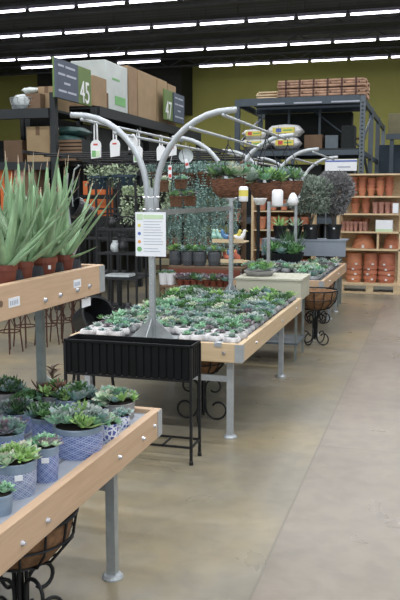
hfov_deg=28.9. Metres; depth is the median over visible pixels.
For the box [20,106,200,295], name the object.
rack
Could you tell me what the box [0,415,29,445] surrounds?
planter
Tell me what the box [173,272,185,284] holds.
potted succulent
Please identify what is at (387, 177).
terracotta pot
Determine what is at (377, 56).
strip light
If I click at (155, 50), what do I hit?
strip light
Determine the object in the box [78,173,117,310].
stand
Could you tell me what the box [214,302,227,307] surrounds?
potted succulent
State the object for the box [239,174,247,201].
tag
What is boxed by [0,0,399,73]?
ceiling
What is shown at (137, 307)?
potted succulent
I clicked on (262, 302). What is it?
potted succulent
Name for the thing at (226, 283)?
potted succulent
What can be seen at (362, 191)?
terracotta pot
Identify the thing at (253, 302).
potted succulent
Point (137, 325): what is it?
potted succulent
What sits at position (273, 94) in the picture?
stakes
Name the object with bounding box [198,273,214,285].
potted succulent
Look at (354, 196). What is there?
shelf
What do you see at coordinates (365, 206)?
terracotta pot
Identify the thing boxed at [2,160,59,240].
aloe
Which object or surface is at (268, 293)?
potted succulent
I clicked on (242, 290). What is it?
potted succulent
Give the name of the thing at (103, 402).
planter
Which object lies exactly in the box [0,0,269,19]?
trim
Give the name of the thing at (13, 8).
strip light
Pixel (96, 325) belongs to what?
potted succulent
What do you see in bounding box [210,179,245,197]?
woven bowl
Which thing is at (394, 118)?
crate
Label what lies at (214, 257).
potted plant
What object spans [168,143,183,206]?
pot
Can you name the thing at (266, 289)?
potted succulent
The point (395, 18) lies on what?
trim
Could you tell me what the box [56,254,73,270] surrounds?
pot
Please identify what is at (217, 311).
potted succulent
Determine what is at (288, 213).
wooden shelf
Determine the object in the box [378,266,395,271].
terracotta planter
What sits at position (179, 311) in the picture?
potted succulent
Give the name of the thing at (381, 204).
clay pot
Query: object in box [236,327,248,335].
potted succulent
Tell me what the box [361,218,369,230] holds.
terracotta pot
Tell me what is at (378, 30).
trim
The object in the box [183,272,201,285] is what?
potted succulent
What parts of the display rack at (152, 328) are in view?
arm, rail, post, rail, arm, arm, rail, post, rail, arm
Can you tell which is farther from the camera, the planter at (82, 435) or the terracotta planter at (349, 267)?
the terracotta planter at (349, 267)
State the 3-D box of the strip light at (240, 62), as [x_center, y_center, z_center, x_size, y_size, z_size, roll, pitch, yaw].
[1.716,-7.878,25.266,1.170,0.404,0.080,2,8,16]
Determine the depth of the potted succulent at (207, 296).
6.81 m
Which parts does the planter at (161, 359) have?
leg, rail, rail, rail, leg, leg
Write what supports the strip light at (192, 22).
hanging from the ceiling
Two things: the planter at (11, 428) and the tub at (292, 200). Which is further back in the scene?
the tub at (292, 200)
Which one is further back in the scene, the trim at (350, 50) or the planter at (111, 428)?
the trim at (350, 50)
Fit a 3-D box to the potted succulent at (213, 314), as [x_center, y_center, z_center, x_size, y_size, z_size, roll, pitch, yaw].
[0.121,0.136,5.871,0.178,0.104,0.174,1,8,11]
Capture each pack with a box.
[341,220,349,230]
[349,221,358,230]
[358,221,367,230]
[372,201,384,212]
[385,201,397,212]
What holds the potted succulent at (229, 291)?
on the bench at (218, 351)
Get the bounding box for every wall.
[0,57,399,238]
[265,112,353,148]
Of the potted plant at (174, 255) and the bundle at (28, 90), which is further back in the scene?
the bundle at (28, 90)
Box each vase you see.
[107,217,116,227]
[118,239,128,251]
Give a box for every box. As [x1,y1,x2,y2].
[4,140,26,161]
[25,93,44,108]
[26,126,59,161]
[38,86,68,111]
[69,75,106,107]
[122,65,136,115]
[137,70,156,120]
[156,78,166,123]
[167,83,175,125]
[304,134,324,148]
[325,135,340,147]
[341,125,356,147]
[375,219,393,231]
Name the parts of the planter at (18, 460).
pot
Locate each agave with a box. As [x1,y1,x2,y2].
[271,216,290,238]
[287,217,306,238]
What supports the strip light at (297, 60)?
hanging from the ceiling
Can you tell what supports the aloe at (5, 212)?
on the tray at (37, 270)
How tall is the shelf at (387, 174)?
0.025 m
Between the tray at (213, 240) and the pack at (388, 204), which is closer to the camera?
the tray at (213, 240)
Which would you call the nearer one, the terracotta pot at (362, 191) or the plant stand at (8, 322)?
the plant stand at (8, 322)
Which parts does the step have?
leg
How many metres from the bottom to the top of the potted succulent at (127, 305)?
0.161 m
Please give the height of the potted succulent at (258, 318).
0.108 m
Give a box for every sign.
[52,57,90,106]
[135,212,165,256]
[163,88,183,124]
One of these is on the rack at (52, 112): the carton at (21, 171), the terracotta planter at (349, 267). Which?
the carton at (21, 171)
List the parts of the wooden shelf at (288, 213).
shelf, shelf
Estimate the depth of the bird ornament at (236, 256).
8.09 m
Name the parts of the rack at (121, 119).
panel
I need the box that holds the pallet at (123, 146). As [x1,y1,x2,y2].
[111,138,142,167]
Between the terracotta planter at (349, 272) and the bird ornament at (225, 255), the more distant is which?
the terracotta planter at (349, 272)
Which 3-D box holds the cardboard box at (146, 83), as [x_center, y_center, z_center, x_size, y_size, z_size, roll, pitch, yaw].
[-1.373,-3.674,14.100,0.900,0.833,0.958,2,8,16]
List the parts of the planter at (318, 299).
scroll leg, scroll leg, stem, scroll leg, scroll leg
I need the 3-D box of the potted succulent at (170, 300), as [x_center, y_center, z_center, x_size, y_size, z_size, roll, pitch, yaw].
[-0.234,0.046,6.460,0.218,0.126,0.201,-2,8,-14]
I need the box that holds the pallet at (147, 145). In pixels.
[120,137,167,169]
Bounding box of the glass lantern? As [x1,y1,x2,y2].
[110,240,118,251]
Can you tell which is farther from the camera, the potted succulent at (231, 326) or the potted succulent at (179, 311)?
the potted succulent at (179, 311)
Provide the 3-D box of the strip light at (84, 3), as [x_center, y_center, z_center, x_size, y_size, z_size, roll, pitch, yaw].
[-2.221,-6.824,17.409,1.170,0.404,0.080,2,8,16]
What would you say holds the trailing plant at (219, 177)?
hanging from the stand at (149, 156)
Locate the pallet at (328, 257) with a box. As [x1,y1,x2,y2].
[323,225,335,259]
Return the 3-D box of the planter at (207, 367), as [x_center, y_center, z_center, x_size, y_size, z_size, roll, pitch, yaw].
[0.012,0.611,5.551,0.360,0.500,0.360,5,9,35]
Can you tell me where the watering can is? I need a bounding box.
[70,165,94,220]
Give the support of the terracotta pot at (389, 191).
on the display at (379, 237)
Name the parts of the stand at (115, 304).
leg, leg, wire shelf, wire shelf, wire shelf, leg, leg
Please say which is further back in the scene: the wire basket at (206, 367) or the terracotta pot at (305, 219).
the terracotta pot at (305, 219)
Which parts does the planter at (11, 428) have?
pot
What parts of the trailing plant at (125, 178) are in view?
pot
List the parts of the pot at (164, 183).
pot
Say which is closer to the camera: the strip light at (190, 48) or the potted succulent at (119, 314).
the potted succulent at (119, 314)
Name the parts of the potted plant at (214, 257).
pot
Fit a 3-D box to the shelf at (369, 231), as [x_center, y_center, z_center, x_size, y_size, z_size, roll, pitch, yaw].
[2.856,-1.147,12.999,1.060,0.025,0.620,2,8,16]
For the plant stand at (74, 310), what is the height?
0.626 m
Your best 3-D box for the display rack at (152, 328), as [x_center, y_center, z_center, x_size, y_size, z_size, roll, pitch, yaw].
[-0.020,-0.633,6.231,1.162,1.535,2.460,2,8,16]
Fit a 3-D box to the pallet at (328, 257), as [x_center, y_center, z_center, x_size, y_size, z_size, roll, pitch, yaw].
[3.208,-1.256,17.815,0.632,0.950,1.000,2,8,16]
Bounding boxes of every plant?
[46,363,62,378]
[83,158,113,189]
[106,159,139,188]
[118,162,150,224]
[145,164,175,245]
[149,161,171,216]
[161,162,193,254]
[168,163,203,249]
[180,160,212,252]
[186,160,222,255]
[195,160,228,251]
[206,244,225,265]
[208,177,240,264]
[260,239,271,259]
[277,228,306,243]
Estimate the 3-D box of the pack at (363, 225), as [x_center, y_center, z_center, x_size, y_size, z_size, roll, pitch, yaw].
[2.743,-1.246,13.014,0.152,0.165,0.290,2,8,16]
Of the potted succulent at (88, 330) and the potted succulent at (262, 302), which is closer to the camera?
the potted succulent at (88, 330)
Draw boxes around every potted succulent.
[79,326,94,333]
[89,321,102,329]
[95,327,109,334]
[97,314,118,323]
[100,323,115,329]
[104,315,126,325]
[107,326,124,335]
[112,311,123,316]
[113,317,139,332]
[114,323,129,335]
[117,308,127,315]
[121,302,132,309]
[125,308,145,316]
[130,304,141,310]
[130,320,142,329]
[133,315,145,320]
[156,305,166,312]
[157,311,167,317]
[159,289,177,296]
[159,297,183,305]
[161,316,180,325]
[162,322,176,334]
[163,305,177,312]
[164,308,184,316]
[165,295,181,299]
[169,287,180,293]
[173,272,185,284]
[175,324,191,334]
[176,286,202,295]
[176,316,199,325]
[177,301,187,308]
[178,294,193,298]
[179,330,193,339]
[181,306,193,311]
[182,272,191,285]
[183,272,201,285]
[183,310,193,318]
[183,327,197,332]
[185,301,200,305]
[188,316,214,327]
[190,328,209,341]
[191,311,208,316]
[192,273,208,284]
[193,322,205,329]
[194,306,206,311]
[195,298,208,304]
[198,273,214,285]
[198,290,208,295]
[198,303,212,311]
[201,294,218,298]
[203,325,216,330]
[204,329,214,333]
[206,312,225,317]
[207,296,224,303]
[208,332,222,341]
[209,273,220,286]
[209,288,227,301]
[209,309,227,317]
[209,322,219,328]
[212,304,222,309]
[212,318,223,327]
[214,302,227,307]
[215,273,228,286]
[215,328,226,335]
[216,290,239,295]
[218,316,241,328]
[219,322,235,329]
[219,326,230,331]
[220,274,234,286]
[220,304,234,308]
[220,312,237,317]
[222,332,240,342]
[223,293,238,299]
[227,298,247,306]
[227,308,244,313]
[227,329,247,340]
[233,288,254,294]
[233,322,251,334]
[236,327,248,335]
[238,293,253,298]
[238,307,254,314]
[240,303,261,311]
[240,318,254,332]
[241,299,259,304]
[242,314,267,329]
[243,311,263,326]
[249,285,276,291]
[255,298,268,306]
[255,309,271,322]
[258,296,273,304]
[260,307,274,317]
[264,291,280,296]
[265,304,276,315]
[268,298,286,309]
[268,301,280,311]
[272,259,285,266]
[273,294,288,307]
[275,292,292,303]
[279,263,290,272]
[287,291,297,300]
[289,262,303,271]
[294,267,311,273]
[306,270,320,279]
[307,268,324,279]
[310,265,326,276]
[323,260,336,268]
[324,262,333,270]
[331,257,340,266]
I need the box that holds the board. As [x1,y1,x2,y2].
[105,273,134,276]
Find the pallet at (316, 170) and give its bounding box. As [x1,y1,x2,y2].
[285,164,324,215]
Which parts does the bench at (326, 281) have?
leg, leg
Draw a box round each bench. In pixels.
[70,298,301,438]
[219,263,345,335]
[262,237,348,306]
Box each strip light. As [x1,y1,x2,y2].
[0,0,26,12]
[0,31,20,37]
[0,48,15,60]
[17,45,51,59]
[20,63,51,68]
[22,19,62,36]
[28,0,74,10]
[52,52,87,57]
[64,20,105,33]
[77,0,125,6]
[89,41,125,55]
[107,12,150,30]
[117,55,160,63]
[127,40,163,53]
[128,0,170,3]
[152,20,196,27]
[166,38,203,51]
[199,17,244,24]
[199,62,232,66]
[206,43,244,49]
[235,53,269,65]
[247,2,294,21]
[247,31,287,47]
[272,58,308,63]
[290,38,330,44]
[297,0,346,18]
[310,47,347,61]
[334,26,376,42]
[349,0,399,14]
[350,45,387,59]
[379,35,399,39]
[390,44,399,57]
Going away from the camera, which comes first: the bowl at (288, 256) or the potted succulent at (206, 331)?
the potted succulent at (206, 331)
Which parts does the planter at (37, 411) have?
pot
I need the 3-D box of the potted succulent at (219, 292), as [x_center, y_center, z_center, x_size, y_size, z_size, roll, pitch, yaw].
[0.167,-0.025,6.919,0.248,0.144,0.274,-4,9,-27]
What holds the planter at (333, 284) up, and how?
on the floor
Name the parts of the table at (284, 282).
lid, leg, leg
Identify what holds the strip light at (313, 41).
hanging from the ceiling
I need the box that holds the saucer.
[179,149,192,168]
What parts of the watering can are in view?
pot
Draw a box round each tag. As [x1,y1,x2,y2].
[91,123,100,158]
[110,131,119,156]
[128,134,137,149]
[133,129,142,161]
[157,135,164,160]
[169,145,176,155]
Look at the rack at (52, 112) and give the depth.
10.73 m
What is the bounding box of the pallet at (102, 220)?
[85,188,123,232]
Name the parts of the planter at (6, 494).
pot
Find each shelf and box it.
[80,195,115,196]
[166,243,242,246]
[251,195,316,260]
[265,334,304,344]
[338,196,399,197]
[341,230,399,233]
[342,213,399,214]
[346,246,399,250]
[350,173,399,175]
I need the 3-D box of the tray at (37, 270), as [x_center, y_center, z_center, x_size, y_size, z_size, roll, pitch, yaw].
[-1.117,-0.013,2.438,0.570,0.066,2.400,2,8,16]
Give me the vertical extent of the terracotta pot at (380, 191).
0.125 m
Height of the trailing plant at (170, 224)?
1.268 m
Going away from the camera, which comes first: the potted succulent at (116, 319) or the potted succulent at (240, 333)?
the potted succulent at (240, 333)
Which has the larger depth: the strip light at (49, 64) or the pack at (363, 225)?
the strip light at (49, 64)
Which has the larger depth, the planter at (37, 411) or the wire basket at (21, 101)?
the wire basket at (21, 101)
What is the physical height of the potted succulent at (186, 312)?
0.104 m
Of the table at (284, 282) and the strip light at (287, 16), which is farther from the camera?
the strip light at (287, 16)
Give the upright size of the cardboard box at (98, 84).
0.453 m
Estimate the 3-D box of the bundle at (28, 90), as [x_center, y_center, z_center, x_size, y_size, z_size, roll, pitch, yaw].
[-2.420,-3.017,11.212,0.220,0.112,0.300,2,8,16]
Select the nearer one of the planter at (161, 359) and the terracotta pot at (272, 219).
the planter at (161, 359)
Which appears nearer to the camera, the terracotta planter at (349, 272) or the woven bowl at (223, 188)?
the woven bowl at (223, 188)
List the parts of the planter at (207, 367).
scroll leg, scroll leg, stem, scroll leg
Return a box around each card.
[168,157,171,178]
[393,203,398,212]
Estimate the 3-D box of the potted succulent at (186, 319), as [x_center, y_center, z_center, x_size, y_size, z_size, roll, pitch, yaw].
[-0.105,0.167,5.594,0.176,0.117,0.209,-7,11,-43]
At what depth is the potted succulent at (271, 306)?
6.29 m
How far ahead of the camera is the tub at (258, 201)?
5.63 m
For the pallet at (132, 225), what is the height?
0.800 m
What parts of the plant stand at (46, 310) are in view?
leg, leg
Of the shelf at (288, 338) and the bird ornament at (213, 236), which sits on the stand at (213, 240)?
the bird ornament at (213, 236)
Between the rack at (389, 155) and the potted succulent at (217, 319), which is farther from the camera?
the rack at (389, 155)
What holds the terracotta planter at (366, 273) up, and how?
on the terracotta planter at (371, 279)
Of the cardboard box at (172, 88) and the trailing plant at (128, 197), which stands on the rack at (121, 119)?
the cardboard box at (172, 88)
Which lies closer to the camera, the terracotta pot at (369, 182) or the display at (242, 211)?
the display at (242, 211)
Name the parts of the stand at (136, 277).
leg, leg, wire shelf, wire shelf, wire shelf, leg, leg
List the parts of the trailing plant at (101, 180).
pot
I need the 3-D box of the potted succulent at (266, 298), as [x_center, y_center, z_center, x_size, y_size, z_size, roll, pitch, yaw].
[0.573,0.022,6.679,0.178,0.116,0.153,-4,9,-29]
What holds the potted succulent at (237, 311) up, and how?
on the bench at (218, 351)
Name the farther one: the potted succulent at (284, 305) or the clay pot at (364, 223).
the clay pot at (364, 223)
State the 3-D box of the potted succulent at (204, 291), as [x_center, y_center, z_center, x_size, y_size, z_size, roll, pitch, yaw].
[0.058,-0.036,7.092,0.158,0.122,0.190,-7,10,-43]
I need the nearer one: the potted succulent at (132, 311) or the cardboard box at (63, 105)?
the potted succulent at (132, 311)
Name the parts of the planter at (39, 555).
scroll leg, scroll leg, stem, scroll leg, scroll leg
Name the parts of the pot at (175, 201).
pot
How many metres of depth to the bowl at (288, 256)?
10.45 m
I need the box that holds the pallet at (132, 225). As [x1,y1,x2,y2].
[124,184,142,227]
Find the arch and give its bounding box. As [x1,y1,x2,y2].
[222,147,337,272]
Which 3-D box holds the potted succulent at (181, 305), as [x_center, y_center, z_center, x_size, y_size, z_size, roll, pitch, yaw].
[-0.145,0.060,6.415,0.142,0.110,0.133,-4,9,-30]
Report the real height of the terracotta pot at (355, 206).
0.165 m
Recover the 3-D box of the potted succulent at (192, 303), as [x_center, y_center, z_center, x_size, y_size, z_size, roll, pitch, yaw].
[-0.045,0.064,6.412,0.184,0.104,0.199,4,9,29]
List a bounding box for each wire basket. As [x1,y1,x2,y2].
[6,508,78,572]
[10,94,31,108]
[201,362,224,373]
[305,287,338,310]
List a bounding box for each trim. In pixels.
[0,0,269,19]
[0,10,399,45]
[0,27,399,61]
[0,46,399,75]
[37,60,192,118]
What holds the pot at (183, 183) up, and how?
hanging from the display rack at (152, 328)
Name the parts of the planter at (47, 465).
pot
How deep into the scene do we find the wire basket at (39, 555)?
2.61 m
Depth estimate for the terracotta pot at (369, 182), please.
12.79 m
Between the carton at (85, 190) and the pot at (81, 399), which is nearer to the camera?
the pot at (81, 399)
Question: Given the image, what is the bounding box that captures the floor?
[0,239,399,599]
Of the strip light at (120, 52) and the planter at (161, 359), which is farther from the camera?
the strip light at (120, 52)
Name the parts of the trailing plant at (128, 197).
pot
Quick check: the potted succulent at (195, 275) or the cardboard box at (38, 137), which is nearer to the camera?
the potted succulent at (195, 275)
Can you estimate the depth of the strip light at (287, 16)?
18.90 m
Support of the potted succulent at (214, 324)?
on the bench at (218, 351)
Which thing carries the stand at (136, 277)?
on the floor
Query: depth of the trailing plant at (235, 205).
10.50 m
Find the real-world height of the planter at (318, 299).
0.593 m
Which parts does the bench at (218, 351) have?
leg, leg, foot plate, leg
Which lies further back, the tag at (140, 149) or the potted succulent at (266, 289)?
the potted succulent at (266, 289)
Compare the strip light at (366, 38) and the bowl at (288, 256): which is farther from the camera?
the strip light at (366, 38)
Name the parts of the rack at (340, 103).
post, post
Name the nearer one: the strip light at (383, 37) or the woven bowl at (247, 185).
the woven bowl at (247, 185)
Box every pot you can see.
[0,264,17,283]
[0,388,22,413]
[18,261,33,278]
[33,256,57,274]
[41,391,56,404]
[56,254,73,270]
[75,397,91,404]
[101,398,134,419]
[154,144,168,191]
[158,269,166,284]
[165,269,175,284]
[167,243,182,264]
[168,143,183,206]
[173,143,188,188]
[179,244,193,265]
[183,145,197,205]
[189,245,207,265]
[260,202,265,209]
[260,216,266,228]
[271,216,277,228]
[273,225,286,238]
[281,200,286,209]
[288,225,302,238]
[301,217,308,228]
[302,224,319,238]
[325,224,341,238]
[341,221,344,230]
[345,221,349,230]
[349,221,353,230]
[351,203,359,212]
[352,198,359,202]
[353,221,357,230]
[358,184,366,187]
[358,188,366,195]
[358,221,362,230]
[361,198,370,202]
[361,203,370,212]
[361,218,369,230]
[363,222,367,230]
[367,181,375,184]
[367,188,375,195]
[372,202,377,212]
[376,177,384,180]
[376,181,384,184]
[376,188,384,195]
[378,202,384,212]
[385,176,393,179]
[385,180,393,183]
[385,184,393,187]
[385,188,393,195]
[385,202,390,212]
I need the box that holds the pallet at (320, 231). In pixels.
[316,224,324,257]
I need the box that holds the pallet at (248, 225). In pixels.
[239,223,250,264]
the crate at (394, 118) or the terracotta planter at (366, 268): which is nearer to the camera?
the terracotta planter at (366, 268)
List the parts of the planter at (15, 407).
pot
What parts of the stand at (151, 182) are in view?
leg, leg, wire shelf, wire shelf, leg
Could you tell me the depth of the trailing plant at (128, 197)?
8.60 m
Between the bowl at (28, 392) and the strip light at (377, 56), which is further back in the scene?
the strip light at (377, 56)
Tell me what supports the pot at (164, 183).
hanging from the display rack at (152, 328)
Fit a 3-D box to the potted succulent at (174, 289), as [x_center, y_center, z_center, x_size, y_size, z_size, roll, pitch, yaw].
[-0.220,-0.060,7.269,0.150,0.122,0.177,2,8,11]
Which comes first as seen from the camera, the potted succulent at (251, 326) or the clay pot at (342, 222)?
the potted succulent at (251, 326)
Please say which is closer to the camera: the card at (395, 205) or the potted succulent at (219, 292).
the potted succulent at (219, 292)
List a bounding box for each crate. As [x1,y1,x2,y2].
[59,139,95,163]
[388,113,399,133]
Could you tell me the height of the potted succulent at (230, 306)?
0.101 m
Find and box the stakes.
[256,91,277,97]
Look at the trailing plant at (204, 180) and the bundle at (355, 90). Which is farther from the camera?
the bundle at (355, 90)
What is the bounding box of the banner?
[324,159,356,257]
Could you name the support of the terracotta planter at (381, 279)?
on the display at (379, 237)
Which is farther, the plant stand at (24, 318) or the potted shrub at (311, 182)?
the potted shrub at (311, 182)
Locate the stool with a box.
[72,373,114,387]
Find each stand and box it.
[0,316,23,354]
[13,314,34,347]
[22,147,259,301]
[34,305,59,346]
[49,301,73,342]
[62,297,84,332]
[77,183,128,306]
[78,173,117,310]
[95,180,147,304]
[109,178,160,309]
[212,239,248,262]
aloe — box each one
[0,153,88,278]
[0,158,12,239]
[0,176,78,283]
[1,150,102,274]
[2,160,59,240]
[25,160,116,270]
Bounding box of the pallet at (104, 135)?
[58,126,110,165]
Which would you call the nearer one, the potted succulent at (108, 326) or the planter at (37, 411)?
the planter at (37, 411)
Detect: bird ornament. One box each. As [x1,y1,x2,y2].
[211,229,216,238]
[214,229,226,238]
[220,229,227,238]
[223,251,228,258]
[234,229,245,238]
[234,249,239,258]
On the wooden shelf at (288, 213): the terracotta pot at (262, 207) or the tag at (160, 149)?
the terracotta pot at (262, 207)
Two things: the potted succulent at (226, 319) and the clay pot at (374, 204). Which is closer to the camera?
the potted succulent at (226, 319)
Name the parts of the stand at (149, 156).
cross arm, post, rail, rail, rail, rail, rail, rail, rail, post, cross arm, post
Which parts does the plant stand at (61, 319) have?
leg, leg, leg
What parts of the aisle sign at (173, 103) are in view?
panel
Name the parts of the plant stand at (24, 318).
leg, leg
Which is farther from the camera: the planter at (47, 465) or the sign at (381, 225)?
the sign at (381, 225)
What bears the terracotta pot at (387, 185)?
on the terracotta pot at (389, 191)
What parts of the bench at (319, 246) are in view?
panel, leg, leg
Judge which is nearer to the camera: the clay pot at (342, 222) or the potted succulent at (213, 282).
the potted succulent at (213, 282)
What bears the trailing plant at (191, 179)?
hanging from the stand at (149, 156)
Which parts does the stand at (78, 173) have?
leg, leg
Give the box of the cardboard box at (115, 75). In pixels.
[71,59,127,112]
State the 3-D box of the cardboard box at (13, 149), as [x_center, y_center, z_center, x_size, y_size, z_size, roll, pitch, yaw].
[-2.619,-2.167,11.386,0.301,0.327,0.508,2,8,16]
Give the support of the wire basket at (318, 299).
on the planter at (318, 299)
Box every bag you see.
[58,126,91,136]
[59,135,84,143]
[240,139,272,149]
[242,129,270,138]
[269,124,304,136]
[271,137,302,148]
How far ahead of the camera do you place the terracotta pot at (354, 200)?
12.90 m
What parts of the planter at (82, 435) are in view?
pot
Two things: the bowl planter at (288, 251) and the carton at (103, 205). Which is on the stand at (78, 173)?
the carton at (103, 205)
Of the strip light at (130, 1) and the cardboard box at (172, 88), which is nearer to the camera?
the cardboard box at (172, 88)
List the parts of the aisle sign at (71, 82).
panel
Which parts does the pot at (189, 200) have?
pot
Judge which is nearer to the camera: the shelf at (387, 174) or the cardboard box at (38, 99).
the cardboard box at (38, 99)
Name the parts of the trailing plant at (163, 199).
pot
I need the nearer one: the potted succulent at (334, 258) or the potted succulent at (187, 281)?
the potted succulent at (187, 281)
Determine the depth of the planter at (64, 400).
3.39 m
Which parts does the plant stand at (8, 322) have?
leg, leg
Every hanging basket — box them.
[204,135,252,197]
[233,141,261,187]
[242,129,290,201]
[270,138,307,198]
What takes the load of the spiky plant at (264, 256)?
on the bench at (326, 281)
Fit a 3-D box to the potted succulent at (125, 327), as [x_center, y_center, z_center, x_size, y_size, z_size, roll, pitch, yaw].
[-0.546,0.199,5.450,0.129,0.092,0.140,-4,9,-30]
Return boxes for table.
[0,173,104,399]
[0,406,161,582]
[235,273,310,360]
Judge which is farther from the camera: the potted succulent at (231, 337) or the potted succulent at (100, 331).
the potted succulent at (100, 331)
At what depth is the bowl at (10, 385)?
3.50 m
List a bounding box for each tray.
[15,259,81,280]
[212,239,248,242]
[220,259,248,262]
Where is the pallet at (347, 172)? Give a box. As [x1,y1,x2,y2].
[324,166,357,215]
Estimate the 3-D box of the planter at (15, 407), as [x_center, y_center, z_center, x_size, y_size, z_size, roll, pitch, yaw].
[-0.756,0.469,3.221,0.189,0.153,0.174,-7,10,-41]
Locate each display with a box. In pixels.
[156,202,246,269]
[336,173,399,294]
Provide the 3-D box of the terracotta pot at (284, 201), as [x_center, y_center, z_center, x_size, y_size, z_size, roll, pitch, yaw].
[1.386,-1.570,12.783,0.153,0.170,0.153,2,8,16]
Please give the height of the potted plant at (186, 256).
0.228 m
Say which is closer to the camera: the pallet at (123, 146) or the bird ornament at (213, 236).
the bird ornament at (213, 236)
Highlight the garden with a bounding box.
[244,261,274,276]
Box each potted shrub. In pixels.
[285,174,336,238]
[313,170,356,238]
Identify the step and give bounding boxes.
[160,264,246,298]
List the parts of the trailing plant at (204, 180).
pot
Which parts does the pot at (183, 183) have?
pot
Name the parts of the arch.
arm, rail, rail, post, arm, arm, post, rail, arm, rail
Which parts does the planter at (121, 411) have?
pot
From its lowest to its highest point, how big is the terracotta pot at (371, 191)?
0.125 m
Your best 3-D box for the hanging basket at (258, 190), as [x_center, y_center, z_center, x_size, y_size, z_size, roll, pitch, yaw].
[0.540,-1.093,6.289,0.403,0.584,0.390,4,9,27]
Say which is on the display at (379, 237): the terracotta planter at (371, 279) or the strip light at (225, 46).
the terracotta planter at (371, 279)
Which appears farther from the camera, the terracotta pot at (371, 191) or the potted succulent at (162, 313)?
the terracotta pot at (371, 191)
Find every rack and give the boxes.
[0,92,86,310]
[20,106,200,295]
[70,106,293,338]
[234,95,384,264]
[379,134,399,173]
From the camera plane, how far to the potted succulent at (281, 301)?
6.62 m
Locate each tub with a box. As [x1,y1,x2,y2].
[72,295,114,331]
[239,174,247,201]
[253,139,266,204]
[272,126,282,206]
[287,159,298,204]
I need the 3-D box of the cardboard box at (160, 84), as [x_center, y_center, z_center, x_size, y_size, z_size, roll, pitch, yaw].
[-1.145,-3.776,14.860,0.900,0.833,0.558,2,8,16]
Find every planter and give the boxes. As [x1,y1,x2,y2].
[0,395,36,433]
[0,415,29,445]
[0,439,42,499]
[0,480,15,516]
[0,508,78,599]
[23,400,60,437]
[27,431,63,482]
[43,399,114,460]
[49,387,81,405]
[63,334,201,465]
[88,399,109,409]
[103,412,122,442]
[111,406,133,429]
[177,361,226,422]
[263,238,305,263]
[301,287,338,345]
[306,281,335,322]
[346,252,361,265]
[346,265,361,270]
[346,270,361,275]
[346,275,361,281]
[363,265,377,270]
[363,270,377,275]
[363,275,376,282]
[364,252,377,265]
[377,275,394,282]
[378,253,395,265]
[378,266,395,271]
[378,270,394,276]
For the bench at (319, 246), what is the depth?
11.18 m
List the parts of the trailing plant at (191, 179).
pot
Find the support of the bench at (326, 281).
on the floor
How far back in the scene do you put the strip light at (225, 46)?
22.55 m
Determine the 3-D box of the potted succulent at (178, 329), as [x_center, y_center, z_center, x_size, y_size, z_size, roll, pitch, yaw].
[-0.113,0.205,5.470,0.137,0.075,0.126,-4,8,-25]
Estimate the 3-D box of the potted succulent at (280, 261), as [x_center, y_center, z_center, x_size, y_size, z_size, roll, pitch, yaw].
[1.041,-0.468,10.284,0.226,0.129,0.227,-1,8,-4]
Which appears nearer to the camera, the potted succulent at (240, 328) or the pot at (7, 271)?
the pot at (7, 271)
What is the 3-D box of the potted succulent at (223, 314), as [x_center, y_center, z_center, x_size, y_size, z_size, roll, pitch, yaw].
[0.227,0.137,5.855,0.166,0.106,0.174,-1,8,-7]
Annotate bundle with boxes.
[21,87,37,93]
[277,77,367,89]
[277,86,367,97]
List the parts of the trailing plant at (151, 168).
pot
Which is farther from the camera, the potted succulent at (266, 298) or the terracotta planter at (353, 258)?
the terracotta planter at (353, 258)
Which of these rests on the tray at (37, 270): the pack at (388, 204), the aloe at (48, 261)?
the aloe at (48, 261)
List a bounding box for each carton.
[0,170,13,210]
[14,170,23,180]
[25,170,45,206]
[83,181,111,194]
[83,199,112,215]
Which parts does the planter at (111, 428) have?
pot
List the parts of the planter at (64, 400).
pot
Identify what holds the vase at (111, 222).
on the stand at (136, 277)
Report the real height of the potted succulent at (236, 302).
0.112 m
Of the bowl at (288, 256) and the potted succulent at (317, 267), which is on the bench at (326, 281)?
the potted succulent at (317, 267)
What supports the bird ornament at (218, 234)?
on the stand at (213, 240)
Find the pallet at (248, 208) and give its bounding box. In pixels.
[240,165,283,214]
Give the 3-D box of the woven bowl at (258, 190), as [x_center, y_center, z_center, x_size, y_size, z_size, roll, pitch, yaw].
[0.537,-0.878,6.321,0.282,0.150,0.281,2,8,16]
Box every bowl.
[0,374,26,413]
[9,387,43,402]
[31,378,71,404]
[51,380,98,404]
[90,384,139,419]
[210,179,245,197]
[233,175,257,187]
[249,183,282,201]
[270,251,303,263]
[271,181,302,198]
[352,234,375,248]
[383,235,398,248]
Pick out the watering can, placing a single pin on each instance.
(77, 206)
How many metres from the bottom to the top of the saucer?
0.252 m
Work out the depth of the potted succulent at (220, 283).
7.79 m
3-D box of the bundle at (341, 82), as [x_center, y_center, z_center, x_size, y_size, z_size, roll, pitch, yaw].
[2.651,-4.676,16.819,1.915,0.182,0.538,2,8,16]
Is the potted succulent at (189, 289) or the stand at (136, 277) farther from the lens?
the stand at (136, 277)
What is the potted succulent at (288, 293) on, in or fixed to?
on the bench at (218, 351)
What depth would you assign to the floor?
4.34 m
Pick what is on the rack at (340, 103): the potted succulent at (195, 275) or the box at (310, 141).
the box at (310, 141)

